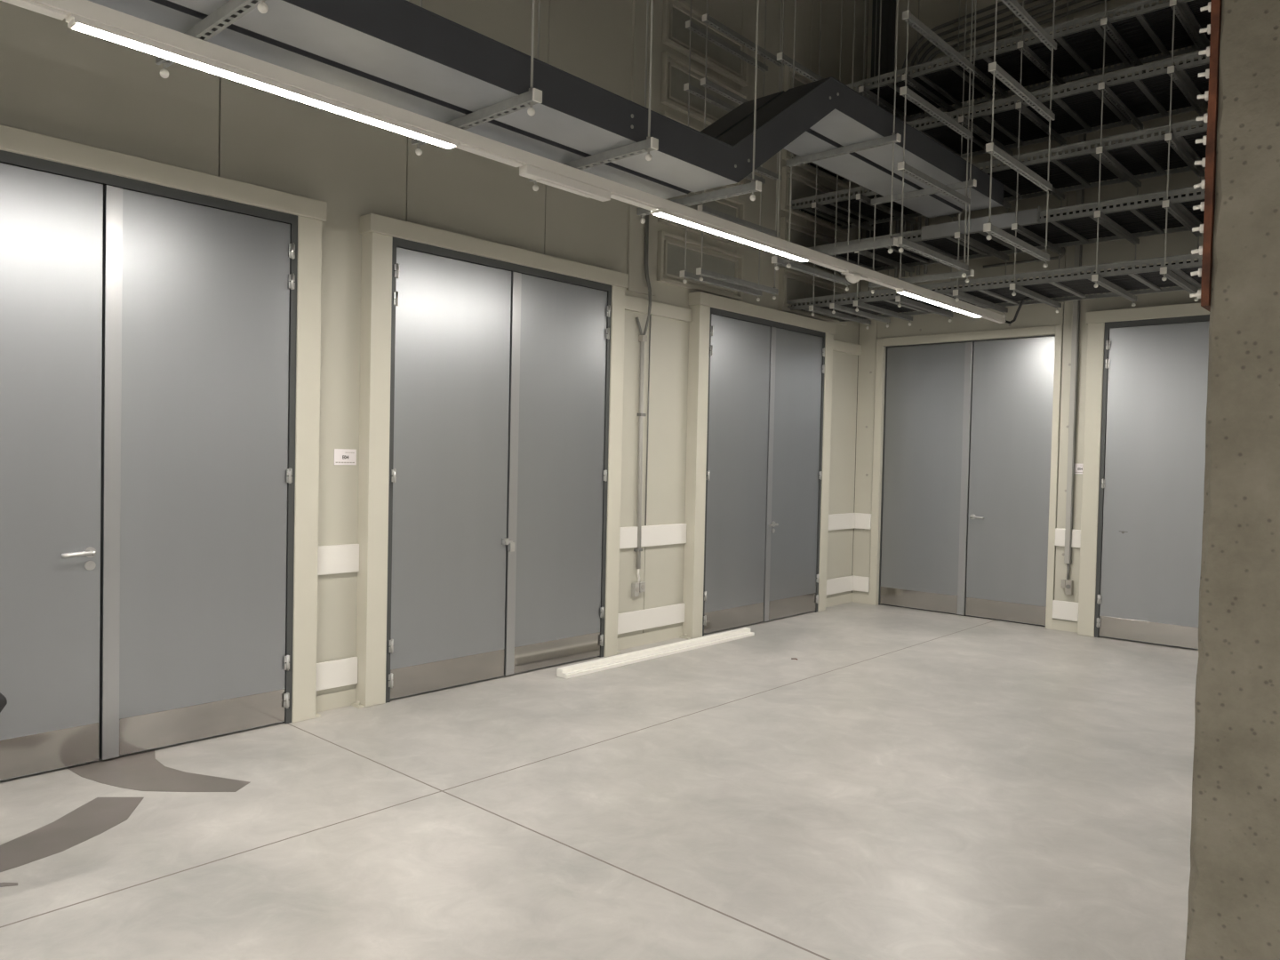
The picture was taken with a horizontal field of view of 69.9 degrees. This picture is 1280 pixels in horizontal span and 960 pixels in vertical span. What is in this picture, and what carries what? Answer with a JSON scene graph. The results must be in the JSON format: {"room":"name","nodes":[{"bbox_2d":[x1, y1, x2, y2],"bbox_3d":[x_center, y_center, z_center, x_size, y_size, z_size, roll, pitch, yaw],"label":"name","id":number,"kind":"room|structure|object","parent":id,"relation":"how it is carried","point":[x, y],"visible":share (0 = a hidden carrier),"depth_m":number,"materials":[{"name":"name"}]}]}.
{"room":"service corridor","nodes":[
{"label":"service corridor","id":0,"kind":"room"},
{"bbox_2d":[0,0,868,695],"bbox_3d":[-3.053,-2.381,4.402,0.335,7.600,16.460,3,2,42],"label":"wall","id":1,"kind":"structure","parent":0,"point":[57,80],"depth_m":6.33,"materials":[{"name":"grey paint"}]},
{"bbox_2d":[0,124,326,781],"bbox_3d":[-2.688,-0.104,4.597,0.166,3.055,2.316,3,2,42],"label":"door","id":2,"kind":"structure","parent":1,"relation":"in","point":[160,323],"depth_m":4.73,"materials":[{"name":"grey metal"}]},
{"bbox_2d":[315,688,356,712],"bbox_3d":[-1.903,1.365,5.655,0.012,0.100,0.326,3,2,42],"label":"baseboard","id":3,"kind":"structure","parent":1,"relation":"attached to","point":[341,699],"depth_m":5.67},
{"bbox_2d":[316,656,357,691],"bbox_3d":[-1.888,1.196,5.640,0.017,0.170,0.326,3,2,42],"label":"board","id":4,"kind":"object","parent":1,"relation":"attached to","point":[342,672],"visible":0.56,"depth_m":5.65,"materials":[{"name":"white wood"}]},
{"bbox_2d":[317,544,359,575],"bbox_3d":[-1.878,0.488,5.627,0.027,0.175,0.326,3,2,42],"label":"board","id":5,"kind":"object","parent":1,"relation":"attached to","point":[332,559],"visible":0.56,"depth_m":5.63,"materials":[{"name":"white plastic"}]},
{"bbox_2d":[333,448,356,464],"bbox_3d":[-1.824,-0.142,5.669,0.007,0.098,0.150,3,2,42],"label":"room sign","id":6,"kind":"object","parent":1,"relation":"attached to","point":[341,456],"visible":1,"depth_m":5.67,"materials":[{"name":"white plastic"}]},
{"bbox_2d":[355,213,628,707],"bbox_3d":[-0.948,-0.115,6.542,0.142,3.055,2.316,3,2,42],"label":"door","id":7,"kind":"structure","parent":1,"relation":"in","point":[492,372],"depth_m":6.33,"materials":[{"name":"grey metal"}]},
{"bbox_2d":[631,581,645,596],"bbox_3d":[-0.013,0.917,7.697,0.049,0.115,0.130,3,2,42],"label":"box","id":8,"kind":"object","parent":1,"relation":"attached to","point":[636,588],"visible":1,"depth_m":7.66,"materials":[{"name":"grey plastic"}]},
{"bbox_2d":[633,215,651,582],"bbox_3d":[0.014,-0.965,7.601,0.092,3.658,0.129,3,2,42],"label":"conduit","id":9,"kind":"object","parent":1,"relation":"attached to","point":[642,338],"visible":0.93,"depth_m":7.62,"materials":[{"name":"grey plastic"}]},
{"bbox_2d":[644,314,651,525],"bbox_3d":[0.067,-0.503,7.735,0.010,1.775,0.017,3,2,42],"label":"cable","id":10,"kind":"object","parent":1,"relation":"attached to","point":[651,315],"visible":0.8,"depth_m":7.73,"materials":[{"name":"grey plastic"}]},
{"bbox_2d":[617,625,682,650],"bbox_3d":[0.057,1.353,7.825,0.012,0.100,0.956,3,2,42],"label":"baseboard","id":11,"kind":"structure","parent":1,"relation":"attached to","point":[671,633],"depth_m":7.84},
{"bbox_2d":[617,602,684,634],"bbox_3d":[0.072,1.183,7.811,0.017,0.170,0.956,3,2,42],"label":"board","id":12,"kind":"object","parent":1,"relation":"attached to","point":[641,620],"visible":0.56,"depth_m":7.82,"materials":[{"name":"white plastic"}]},
{"bbox_2d":[619,523,686,549],"bbox_3d":[0.083,0.476,7.798,0.027,0.175,0.956,3,2,42],"label":"board","id":13,"kind":"object","parent":1,"relation":"attached to","point":[662,534],"visible":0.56,"depth_m":7.82,"materials":[{"name":"white"}]},
{"bbox_2d":[656,230,743,300],"bbox_3d":[0.559,-1.899,8.190,0.049,0.420,1.180,3,2,42],"label":"hatch","id":14,"kind":"object","parent":1,"relation":"attached to","point":[670,252],"visible":0.95,"depth_m":8.10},
{"bbox_2d":[657,188,744,247],"bbox_3d":[0.570,-2.398,8.177,0.049,0.420,1.180,3,2,42],"label":"hatch","id":15,"kind":"object","parent":1,"relation":"attached to","point":[732,206],"visible":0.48,"depth_m":8.34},
{"bbox_2d":[660,111,745,188],"bbox_3d":[0.581,-2.897,8.164,0.049,0.420,1.180,3,2,42],"label":"hatch","id":16,"kind":"object","parent":1,"relation":"attached to","point":[664,113],"visible":0.17,"depth_m":7.96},
{"bbox_2d":[660,51,747,125],"bbox_3d":[0.592,-3.396,8.152,0.049,0.420,1.180,3,2,42],"label":"hatch","id":17,"kind":"object","parent":1,"relation":"attached to","point":[675,71],"visible":0.66,"depth_m":7.96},
{"bbox_2d":[662,0,749,87],"bbox_3d":[0.603,-3.895,8.139,0.049,0.420,1.180,3,2,42],"label":"hatch","id":18,"kind":"object","parent":1,"relation":"attached to","point":[676,36],"visible":0.82,"depth_m":8.04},
{"bbox_2d":[682,291,835,638],"bbox_3d":[1.233,-0.128,8.938,0.166,3.055,2.316,3,2,42],"label":"door","id":19,"kind":"structure","parent":1,"relation":"in","point":[759,398],"depth_m":8.76,"materials":[{"name":"grey metal"}]},
{"bbox_2d":[784,64,813,91],"bbox_3d":[1.876,-3.903,9.549,0.049,0.420,1.280,3,2,42],"label":"hatch","id":20,"kind":"object","parent":1,"relation":"attached to","point":[800,79],"visible":0.16,"depth_m":9.15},
{"bbox_2d":[778,267,847,325],"bbox_3d":[1.832,-1.907,9.600,0.049,0.420,1.280,3,2,42],"label":"hatch","id":21,"kind":"object","parent":1,"relation":"attached to","point":[793,284],"visible":0.73,"depth_m":9.43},
{"bbox_2d":[779,216,847,278],"bbox_3d":[1.843,-2.406,9.587,0.049,0.420,1.280,3,2,42],"label":"hatch","id":22,"kind":"object","parent":1,"relation":"attached to","point":[803,235],"visible":0.34,"depth_m":9.43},
{"bbox_2d":[781,166,849,234],"bbox_3d":[1.854,-2.905,9.574,0.049,0.420,1.280,3,2,42],"label":"hatch","id":23,"kind":"object","parent":1,"relation":"attached to","point":[803,186],"visible":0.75,"depth_m":9.36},
{"bbox_2d":[782,148,848,188],"bbox_3d":[1.865,-3.404,9.562,0.049,0.420,1.280,3,2,42],"label":"hatch","id":24,"kind":"object","parent":1,"relation":"attached to","point":[786,155],"visible":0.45,"depth_m":9.53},
{"bbox_2d":[825,592,852,607],"bbox_3d":[2.163,1.339,10.156,0.012,0.100,0.758,3,2,42],"label":"baseboard","id":25,"kind":"structure","parent":1,"relation":"attached to","point":[832,601],"depth_m":10.21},
{"bbox_2d":[826,575,853,595],"bbox_3d":[2.177,1.170,10.141,0.017,0.170,0.757,3,2,42],"label":"board","id":26,"kind":"object","parent":1,"relation":"attached to","point":[843,584],"visible":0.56,"depth_m":10.18,"materials":[{"name":"white plastic"}]},
{"bbox_2d":[828,512,855,530],"bbox_3d":[2.188,0.463,10.128,0.027,0.175,0.757,3,2,42],"label":"board","id":27,"kind":"object","parent":1,"relation":"attached to","point":[836,521],"visible":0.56,"depth_m":10.16,"materials":[{"name":"white plastic"}]},
{"bbox_2d":[791,119,1207,229],"bbox_3d":[3.635,-2.681,7.953,4.840,0.100,0.992,3,2,42],"label":"ladder","id":28,"kind":"object","parent":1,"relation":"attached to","point":[1179,135],"visible":0.53,"depth_m":7.67,"materials":[{"name":"metal"}]},
{"bbox_2d":[796,126,1207,225],"bbox_3d":[3.629,-2.678,7.961,4.800,0.028,0.935,3,2,42],"label":"cable tray","id":29,"kind":"object","parent":28,"relation":"on","point":[1086,166],"visible":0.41,"depth_m":7.88,"materials":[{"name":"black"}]},
{"bbox_2d":[792,49,1209,183],"bbox_3d":[3.646,-3.180,7.941,4.840,0.100,0.992,3,2,42],"label":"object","id":30,"kind":"object","parent":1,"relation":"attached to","point":[1180,68],"visible":0.5,"depth_m":7.63,"materials":[{"name":"metal"}]},
{"bbox_2d":[794,56,1209,179],"bbox_3d":[3.643,-3.177,7.952,4.800,0.028,0.951,3,2,42],"label":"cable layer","id":31,"kind":"object","parent":30,"relation":"on","point":[1087,106],"visible":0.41,"depth_m":7.88,"materials":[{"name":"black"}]},
{"bbox_2d":[845,0,1210,121],"bbox_3d":[3.657,-3.679,7.928,4.840,0.100,0.992,3,2,42],"label":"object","id":32,"kind":"object","parent":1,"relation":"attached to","point":[1139,14],"visible":0.52,"depth_m":7.83,"materials":[{"name":"metal"}]},
{"bbox_2d":[857,0,1211,115],"bbox_3d":[3.645,-3.676,7.929,4.800,0.028,0.921,3,2,42],"label":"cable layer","id":33,"kind":"object","parent":32,"relation":"on","point":[1088,44],"visible":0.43,"depth_m":7.93,"materials":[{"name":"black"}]},
{"bbox_2d":[0,601,1198,959],"bbox_3d":[1.314,1.714,0.615,11.760,0.200,16.660,3,2,42],"label":"floor","id":34,"kind":"structure","parent":0,"point":[914,784],"depth_m":4.06,"materials":[{"name":"concrete"}]},
{"bbox_2d":[0,692,7,712],"bbox_3d":[-2.561,0.901,3.032,0.413,1.131,0.786,3,2,42],"label":"bag","id":35,"kind":"object","parent":34,"relation":"on","point":[3,700],"visible":1,"depth_m":3.30,"materials":[{"name":"black plastic"}]},
{"bbox_2d":[0,882,17,887],"bbox_3d":[-2.312,1.465,3.316,0.124,0.001,0.031,1,1,1],"label":"film","id":36,"kind":"object","parent":34,"relation":"on","point":[2,884],"visible":1,"depth_m":3.32,"materials":[{"name":"grey plastic"}]},
{"bbox_2d":[0,797,143,871],"bbox_3d":[-2.469,1.452,3.659,0.416,0.001,1.107,2,2,25],"label":"floor marking","id":37,"kind":"object","parent":34,"relation":"on","point":[97,816],"visible":1,"depth_m":3.78,"materials":[{"name":"grey paint"}]},
{"bbox_2d":[66,750,249,791],"bbox_3d":[-2.327,1.436,4.431,0.938,0.001,0.419,2,2,32],"label":"floor marking","id":38,"kind":"object","parent":34,"relation":"on","point":[141,772],"visible":1,"depth_m":4.42,"materials":[{"name":"grey paint"}]},
{"bbox_2d":[351,700,364,708],"bbox_3d":[-1.766,1.399,5.726,0.098,0.035,0.036,3,2,42],"label":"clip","id":39,"kind":"object","parent":34,"relation":"on","point":[356,704],"visible":1,"depth_m":5.71,"materials":[{"name":"beige plastic"}]},
{"bbox_2d":[556,627,754,679],"bbox_3d":[0.219,1.385,7.464,0.107,0.060,2.360,3,2,41],"label":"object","id":40,"kind":"object","parent":34,"relation":"on","point":[579,669],"visible":1,"depth_m":7.26,"materials":[{"name":"white wood"}]},
{"bbox_2d":[679,633,690,639],"bbox_3d":[0.399,1.385,8.123,0.098,0.035,0.036,3,2,42],"label":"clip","id":41,"kind":"object","parent":34,"relation":"on","point":[685,636],"visible":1,"depth_m":8.12,"materials":[{"name":"beige plastic"}]},
{"bbox_2d":[1184,0,1279,959],"bbox_3d":[1.836,-2.207,1.833,0.978,7.599,0.600,3,2,42],"label":"concrete pillar","id":42,"kind":"structure","parent":34,"relation":"on","point":[1234,911],"depth_m":1.94,"materials":[{"name":"grey concrete"}]},
{"bbox_2d":[1189,0,1221,311],"bbox_3d":[1.286,-1.854,2.004,0.042,2.950,0.106,3,2,42],"label":"rack","id":43,"kind":"object","parent":42,"relation":"attached to","point":[1210,140],"visible":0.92,"depth_m":1.99,"materials":[{"name":"metal"}]},
{"bbox_2d":[851,0,1210,626],"bbox_3d":[6.880,-2.218,6.583,11.760,7.600,0.308,3,2,42],"label":"wall","id":44,"kind":"structure","parent":0,"point":[932,13],"depth_m":9.08,"materials":[{"name":"grey"}]},
{"bbox_2d":[852,592,869,604],"bbox_3d":[2.523,1.343,10.333,0.285,0.100,0.012,3,2,42],"label":"baseboard","id":45,"kind":"structure","parent":44,"relation":"attached to","point":[860,598],"depth_m":10.35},
{"bbox_2d":[853,575,869,591],"bbox_3d":[2.495,1.172,10.337,0.192,0.170,0.017,3,2,42],"label":"board","id":46,"kind":"object","parent":44,"relation":"attached to","point":[860,583],"visible":1,"depth_m":10.33,"materials":[{"name":"white plastic"}]},
{"bbox_2d":[855,512,871,529],"bbox_3d":[2.515,0.465,10.324,0.192,0.175,0.027,3,2,42],"label":"board","id":47,"kind":"object","parent":44,"relation":"attached to","point":[862,521],"visible":1,"depth_m":10.31,"materials":[{"name":"white"}]},
{"bbox_2d":[865,0,895,268],"bbox_3d":[2.660,-4.275,10.078,0.200,3.849,0.159,3,2,42],"label":"duct","id":48,"kind":"object","parent":44,"relation":"attached to","point":[888,14],"visible":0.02,"depth_m":10.01,"materials":[{"name":"grey metal"}]},
{"bbox_2d":[894,1,1004,278],"bbox_3d":[4.350,-3.575,8.616,4.130,2.859,0.038,3,2,42],"label":"conduit","id":49,"kind":"object","parent":44,"relation":"attached to","point":[999,4],"visible":0.52,"depth_m":9.66,"materials":[{"name":"grey plastic"}]},
{"bbox_2d":[869,324,1062,629],"bbox_3d":[3.385,-0.056,9.643,1.970,2.970,0.159,3,2,42],"label":"door","id":50,"kind":"structure","parent":44,"relation":"in","point":[1013,388],"depth_m":9.58,"materials":[{"name":"grey metal"}]},
{"bbox_2d":[901,0,1037,277],"bbox_3d":[4.381,-3.532,8.589,4.045,2.774,0.038,3,2,42],"label":"conduit","id":51,"kind":"object","parent":44,"relation":"attached to","point":[1027,2],"visible":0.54,"depth_m":9.56,"materials":[{"name":"grey plastic"}]},
{"bbox_2d":[908,0,1060,276],"bbox_3d":[4.411,-3.488,8.562,3.960,2.689,0.038,3,2,42],"label":"conduit","id":52,"kind":"object","parent":44,"relation":"attached to","point":[1050,2],"visible":0.44,"depth_m":9.36,"materials":[{"name":"grey plastic"}]},
{"bbox_2d":[916,0,1085,275],"bbox_3d":[4.442,-3.444,8.534,3.875,2.604,0.038,3,2,42],"label":"conduit","id":53,"kind":"object","parent":44,"relation":"attached to","point":[1074,2],"visible":0.48,"depth_m":9.30,"materials":[{"name":"grey plastic"}]},
{"bbox_2d":[923,0,1110,274],"bbox_3d":[4.473,-3.400,8.507,3.790,2.519,0.038,3,2,42],"label":"conduit","id":54,"kind":"object","parent":44,"relation":"attached to","point":[1099,2],"visible":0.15,"depth_m":9.10,"materials":[{"name":"grey plastic"}]},
{"bbox_2d":[983,247,1065,268],"bbox_3d":[3.814,-2.225,9.115,0.799,0.138,0.028,3,2,42],"label":"conduit","id":55,"kind":"object","parent":44,"relation":"attached to","point":[1063,248],"visible":0.58,"depth_m":9.10,"materials":[{"name":"grey plastic"}]},
{"bbox_2d":[1054,528,1064,546],"bbox_3d":[4.087,0.558,8.905,0.098,0.170,0.027,3,2,42],"label":"board","id":56,"kind":"object","parent":44,"relation":"attached to","point":[1060,533],"visible":1,"depth_m":8.89,"materials":[{"name":"white plastic"}]},
{"bbox_2d":[1051,618,1077,632],"bbox_3d":[4.119,1.415,8.892,0.303,0.100,0.012,3,2,42],"label":"baseboard","id":57,"kind":"structure","parent":44,"relation":"attached to","point":[1057,624],"depth_m":8.88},
{"bbox_2d":[1052,600,1078,621],"bbox_3d":[4.127,1.266,8.863,0.260,0.180,0.017,3,2,42],"label":"board","id":58,"kind":"object","parent":44,"relation":"attached to","point":[1061,610],"visible":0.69,"depth_m":8.86,"materials":[{"name":"white plastic"}]},
{"bbox_2d":[1060,579,1073,595],"bbox_3d":[4.124,1.036,8.851,0.100,0.140,0.061,3,2,42],"label":"box","id":59,"kind":"object","parent":44,"relation":"attached to","point":[1068,585],"visible":1,"depth_m":8.83,"materials":[{"name":"grey plastic"}]},
{"bbox_2d":[1064,128,1086,580],"bbox_3d":[4.179,-1.278,8.797,0.054,4.510,0.049,3,2,42],"label":"conduit","id":60,"kind":"object","parent":44,"relation":"attached to","point":[1080,194],"visible":0.65,"depth_m":8.79,"materials":[{"name":"grey plastic"}]},
{"bbox_2d":[1071,529,1080,547],"bbox_3d":[4.202,0.563,8.801,0.112,0.170,0.027,3,2,42],"label":"board","id":61,"kind":"object","parent":44,"relation":"attached to","point":[1076,540],"visible":0.64,"depth_m":8.80,"materials":[{"name":"white"}]},
{"bbox_2d":[1074,463,1083,473],"bbox_3d":[4.224,-0.107,8.790,0.105,0.100,0.007,3,2,42],"label":"room sign","id":62,"kind":"object","parent":44,"relation":"attached to","point":[1078,468],"visible":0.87,"depth_m":8.80,"materials":[{"name":"white plastic"}]},
{"bbox_2d":[1077,302,1209,649],"bbox_3d":[5.070,-0.018,7.943,2.316,3.055,0.135,3,2,42],"label":"door","id":63,"kind":"structure","parent":44,"relation":"in","point":[1146,391],"depth_m":8.33,"materials":[{"name":"grey metal"}]},
{"bbox_3d":[1.418,-6.081,0.342,12.160,0.200,16.860,3,2,42],"label":"ceiling","id":64,"kind":"structure","parent":0,"visible":0},
{"bbox_2d":[155,0,268,78],"bbox_3d":[-1.452,-3.811,3.143,0.872,4.604,0.046,3,2,42],"label":"hanger","id":65,"kind":"object","parent":64,"relation":"hanging from","point":[232,11],"visible":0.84,"depth_m":3.13,"materials":[{"name":"silver metal"}]},
{"bbox_2d":[30,0,1005,321],"bbox_3d":[-1.695,-1.512,3.153,0.064,0.108,15.620,3,2,42],"label":"light trunking","id":66,"kind":"object","parent":65,"relation":"hanging from","point":[87,9],"depth_m":4.12,"materials":[{"name":"white metal"}]},
{"bbox_2d":[0,0,67,20],"bbox_3d":[-2.325,-1.498,2.456,0.052,0.012,1.380,3,2,42],"label":"cover","id":67,"kind":"object","parent":66,"relation":"attached to","point":[28,4],"visible":1,"depth_m":2.91,"materials":[{"name":"white paint"}]},
{"bbox_2d":[65,13,458,149],"bbox_3d":[-1.344,-1.496,3.543,0.063,0.028,1.530,3,2,42],"label":"fluorescent light","id":68,"kind":"object","parent":66,"relation":"attached to","point":[76,22],"visible":1,"depth_m":3.39,"materials":[{"name":"white paint"}]},
{"bbox_2d":[456,142,523,167],"bbox_3d":[-0.700,-1.508,4.255,0.052,0.012,0.370,3,2,42],"label":"cover","id":69,"kind":"object","parent":66,"relation":"attached to","point":[461,146],"visible":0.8,"depth_m":4.25,"materials":[{"name":"white paint"}]},
{"bbox_2d":[610,192,656,210],"bbox_3d":[-0.043,-1.512,4.983,0.052,0.012,0.350,3,2,42],"label":"cover","id":70,"kind":"object","parent":66,"relation":"attached to","point":[613,196],"visible":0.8,"depth_m":4.97,"materials":[{"name":"white paint"}]},
{"bbox_2d":[650,207,809,262],"bbox_3d":[0.610,-1.509,5.706,0.063,0.028,1.580,3,2,42],"label":"module","id":71,"kind":"object","parent":66,"relation":"attached to","point":[659,212],"visible":1,"depth_m":5.59,"materials":[{"name":"white paint"}]},
{"bbox_2d":[808,257,846,271],"bbox_3d":[1.314,-1.521,6.485,0.052,0.012,0.500,3,2,42],"label":"cover","id":72,"kind":"object","parent":66,"relation":"attached to","point":[812,260],"visible":0.8,"depth_m":6.47,"materials":[{"name":"white paint"}]},
{"bbox_2d":[840,270,867,283],"bbox_3d":[1.592,-1.494,6.794,0.124,0.070,0.290,3,2,42],"label":"sensor","id":73,"kind":"object","parent":66,"relation":"attached to","point":[851,276],"visible":1,"depth_m":6.74,"materials":[{"name":"white paint"}]},
{"bbox_2d":[864,277,902,289],"bbox_3d":[1.887,-1.525,7.120,0.052,0.012,0.550,3,2,42],"label":"cover","id":74,"kind":"object","parent":66,"relation":"attached to","point":[868,279],"visible":0.91,"depth_m":7.10,"materials":[{"name":"white paint"}]},
{"bbox_2d":[896,288,982,317],"bbox_3d":[2.614,-1.521,7.925,0.063,0.028,1.600,3,2,42],"label":"module","id":75,"kind":"object","parent":66,"relation":"attached to","point":[905,292],"visible":1,"depth_m":7.83,"materials":[{"name":"white paint"}]},
{"bbox_2d":[981,314,1005,323],"bbox_3d":[3.348,-1.534,8.738,0.052,0.012,0.570,3,2,42],"label":"cover","id":76,"kind":"object","parent":66,"relation":"attached to","point":[983,316],"visible":0.8,"depth_m":8.73,"materials":[{"name":"white paint"}]},
{"bbox_2d":[88,0,962,217],"bbox_3d":[-2.172,-2.039,2.678,0.312,0.866,14.480,3,2,42],"label":"duct","id":77,"kind":"object","parent":65,"relation":"on","point":[853,167],"visible":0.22,"depth_m":4.23,"materials":[{"name":"silver metal"}]},
{"bbox_2d":[167,0,1004,211],"bbox_3d":[-1.912,-2.028,2.444,0.312,0.866,14.480,3,2,42],"label":"cable tray","id":78,"kind":"object","parent":65,"relation":"on","point":[403,43],"visible":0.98,"depth_m":4.11,"materials":[{"name":"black metal"}]},
{"bbox_2d":[411,0,542,155],"bbox_3d":[-0.691,-3.816,3.985,0.872,4.604,0.046,3,2,42],"label":"hanger","id":79,"kind":"object","parent":64,"relation":"hanging from","point":[533,96],"visible":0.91,"depth_m":3.88,"materials":[{"name":"silver metal"}]},
{"bbox_2d":[528,0,658,191],"bbox_3d":[-0.202,-3.819,4.527,0.872,4.604,0.046,3,2,42],"label":"hanger","id":80,"kind":"object","parent":64,"relation":"hanging from","point":[651,143],"visible":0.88,"depth_m":4.41,"materials":[{"name":"silver metal"}]},
{"bbox_2d":[637,0,761,223],"bbox_3d":[0.368,-3.823,5.157,0.872,4.604,0.046,3,2,42],"label":"hanger","id":81,"kind":"object","parent":64,"relation":"hanging from","point":[755,186],"visible":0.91,"depth_m":5.06,"materials":[{"name":"silver metal"}]},
{"bbox_2d":[680,0,767,301],"bbox_3d":[0.758,-3.890,7.768,0.046,4.585,1.112,3,2,42],"label":"hanger","id":82,"kind":"object","parent":64,"relation":"hanging from","point":[690,25],"visible":0.62,"depth_m":7.70,"materials":[{"name":"silver metal"}]},
{"bbox_2d":[696,0,783,299],"bbox_3d":[0.885,-3.884,7.654,0.046,4.585,1.112,3,2,42],"label":"hanger","id":83,"kind":"object","parent":64,"relation":"hanging from","point":[707,19],"visible":0.77,"depth_m":7.59,"materials":[{"name":"silver metal"}]},
{"bbox_2d":[771,0,855,290],"bbox_3d":[1.419,-3.860,7.171,0.046,4.585,1.112,3,2,42],"label":"hanger","id":84,"kind":"object","parent":64,"relation":"hanging from","point":[785,60],"visible":0.78,"depth_m":7.04,"materials":[{"name":"silver metal"}]},
{"bbox_2d":[784,0,901,268],"bbox_3d":[1.434,-3.829,6.337,0.872,4.604,0.046,3,2,42],"label":"hanger","id":85,"kind":"object","parent":64,"relation":"hanging from","point":[892,139],"visible":0.94,"depth_m":6.29,"materials":[{"name":"silver metal"}]},
{"bbox_2d":[808,0,877,328],"bbox_3d":[2.110,-3.900,9.323,0.046,4.585,1.172,3,2,42],"label":"hanger","id":86,"kind":"object","parent":64,"relation":"hanging from","point":[815,205],"visible":0.5,"depth_m":9.22,"materials":[{"name":"silver metal"}]},
{"bbox_2d":[829,0,896,327],"bbox_3d":[2.280,-3.892,9.169,0.046,4.585,1.172,3,2,42],"label":"hanger","id":87,"kind":"object","parent":64,"relation":"hanging from","point":[834,306],"visible":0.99,"depth_m":8.95,"materials":[{"name":"silver metal"}]},
{"bbox_2d":[853,0,919,325],"bbox_3d":[2.466,-3.884,9.002,0.046,4.585,1.172,3,2,42],"label":"hanger","id":88,"kind":"object","parent":64,"relation":"hanging from","point":[862,90],"visible":0.7,"depth_m":8.93,"materials":[{"name":"silver metal"}]},
{"bbox_2d":[868,0,976,293],"bbox_3d":[2.285,-3.835,7.280,0.872,4.604,0.046,3,2,42],"label":"hanger","id":89,"kind":"object","parent":64,"relation":"hanging from","point":[971,183],"visible":0.91,"depth_m":7.25,"materials":[{"name":"silver metal"}]},
{"bbox_2d":[895,0,959,322],"bbox_3d":[2.785,-3.870,8.714,0.046,4.585,1.172,3,2,42],"label":"hanger","id":90,"kind":"object","parent":64,"relation":"hanging from","point":[911,82],"visible":0.46,"depth_m":8.69,"materials":[{"name":"silver metal"}]},
{"bbox_2d":[896,0,975,277],"bbox_3d":[2.157,-3.827,6.505,0.046,4.585,1.112,3,2,42],"label":"hanger","id":91,"kind":"object","parent":64,"relation":"hanging from","point":[908,17],"visible":0.97,"depth_m":6.47,"materials":[{"name":"silver metal"}]},
{"bbox_2d":[952,0,1014,317],"bbox_3d":[3.185,-3.852,8.352,0.046,4.585,1.172,3,2,42],"label":"hanger","id":92,"kind":"object","parent":64,"relation":"hanging from","point":[978,73],"visible":0.72,"depth_m":8.29,"materials":[{"name":"silver metal"}]},
{"bbox_2d":[983,0,1056,267],"bbox_3d":[2.598,-3.807,6.106,0.046,4.585,1.112,3,2,42],"label":"hanger","id":93,"kind":"object","parent":64,"relation":"hanging from","point":[1013,5],"visible":1,"depth_m":6.10,"materials":[{"name":"silver metal"}]},
{"bbox_2d":[1009,0,1068,312],"bbox_3d":[3.549,-3.835,8.024,0.046,4.585,1.172,3,2,42],"label":"hanger","id":94,"kind":"object","parent":64,"relation":"hanging from","point":[1022,46],"visible":0.78,"depth_m":7.92,"materials":[{"name":"silver metal"}]},
{"bbox_2d":[1091,0,1145,306],"bbox_3d":[4.023,-3.814,7.595,0.046,4.585,1.172,3,2,42],"label":"hanger","id":95,"kind":"object","parent":64,"relation":"hanging from","point":[1108,27],"visible":0.96,"depth_m":7.48,"materials":[{"name":"silver metal"}]},
{"bbox_2d":[1160,0,1207,301],"bbox_3d":[4.380,-3.798,7.274,0.046,4.585,1.172,3,2,42],"label":"hanger","id":96,"kind":"object","parent":64,"relation":"hanging from","point":[1170,139],"visible":0.91,"depth_m":7.13,"materials":[{"name":"silver metal"}]},
{"bbox_2d":[787,253,1202,321],"bbox_3d":[3.613,-1.683,7.979,4.840,0.100,0.992,3,2,42],"label":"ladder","id":97,"kind":"object","parent":96,"relation":"on","point":[1176,268],"visible":0.57,"depth_m":7.84,"materials":[{"name":"metal"}]},
{"bbox_2d":[791,259,1202,318],"bbox_3d":[3.605,-1.680,7.985,4.800,0.028,0.933,3,2,42],"label":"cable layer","id":98,"kind":"object","parent":97,"relation":"on","point":[1126,282],"visible":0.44,"depth_m":8.00,"materials":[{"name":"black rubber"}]},
{"bbox_2d":[1005,296,1031,323],"bbox_3d":[3.523,-1.579,8.543,0.090,0.128,0.874,1,1,9],"label":"cable","id":99,"kind":"object","parent":97,"relation":"hanging from","point":[1025,298],"visible":0.91,"depth_m":8.50,"materials":[{"name":"black rubber"}]},
{"bbox_2d":[806,186,1204,275],"bbox_3d":[3.624,-2.182,7.966,4.840,0.100,0.992,3,2,42],"label":"ladder","id":100,"kind":"object","parent":96,"relation":"on","point":[1176,202],"visible":0.5,"depth_m":7.70,"materials":[{"name":"metal"}]},
{"bbox_2d":[921,205,1039,239],"bbox_3d":[2.911,-2.211,7.900,1.028,0.129,0.046,3,2,42],"label":"plate","id":101,"kind":"object","parent":100,"relation":"attached to","point":[1030,216],"visible":1,"depth_m":7.89,"materials":[{"name":"metal"}]},
{"bbox_2d":[805,192,1204,272],"bbox_3d":[3.620,-2.179,7.976,4.800,0.028,0.952,3,2,42],"label":"cable tray","id":102,"kind":"object","parent":100,"relation":"on","point":[1086,227],"visible":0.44,"depth_m":7.94,"materials":[{"name":"grey metal"}]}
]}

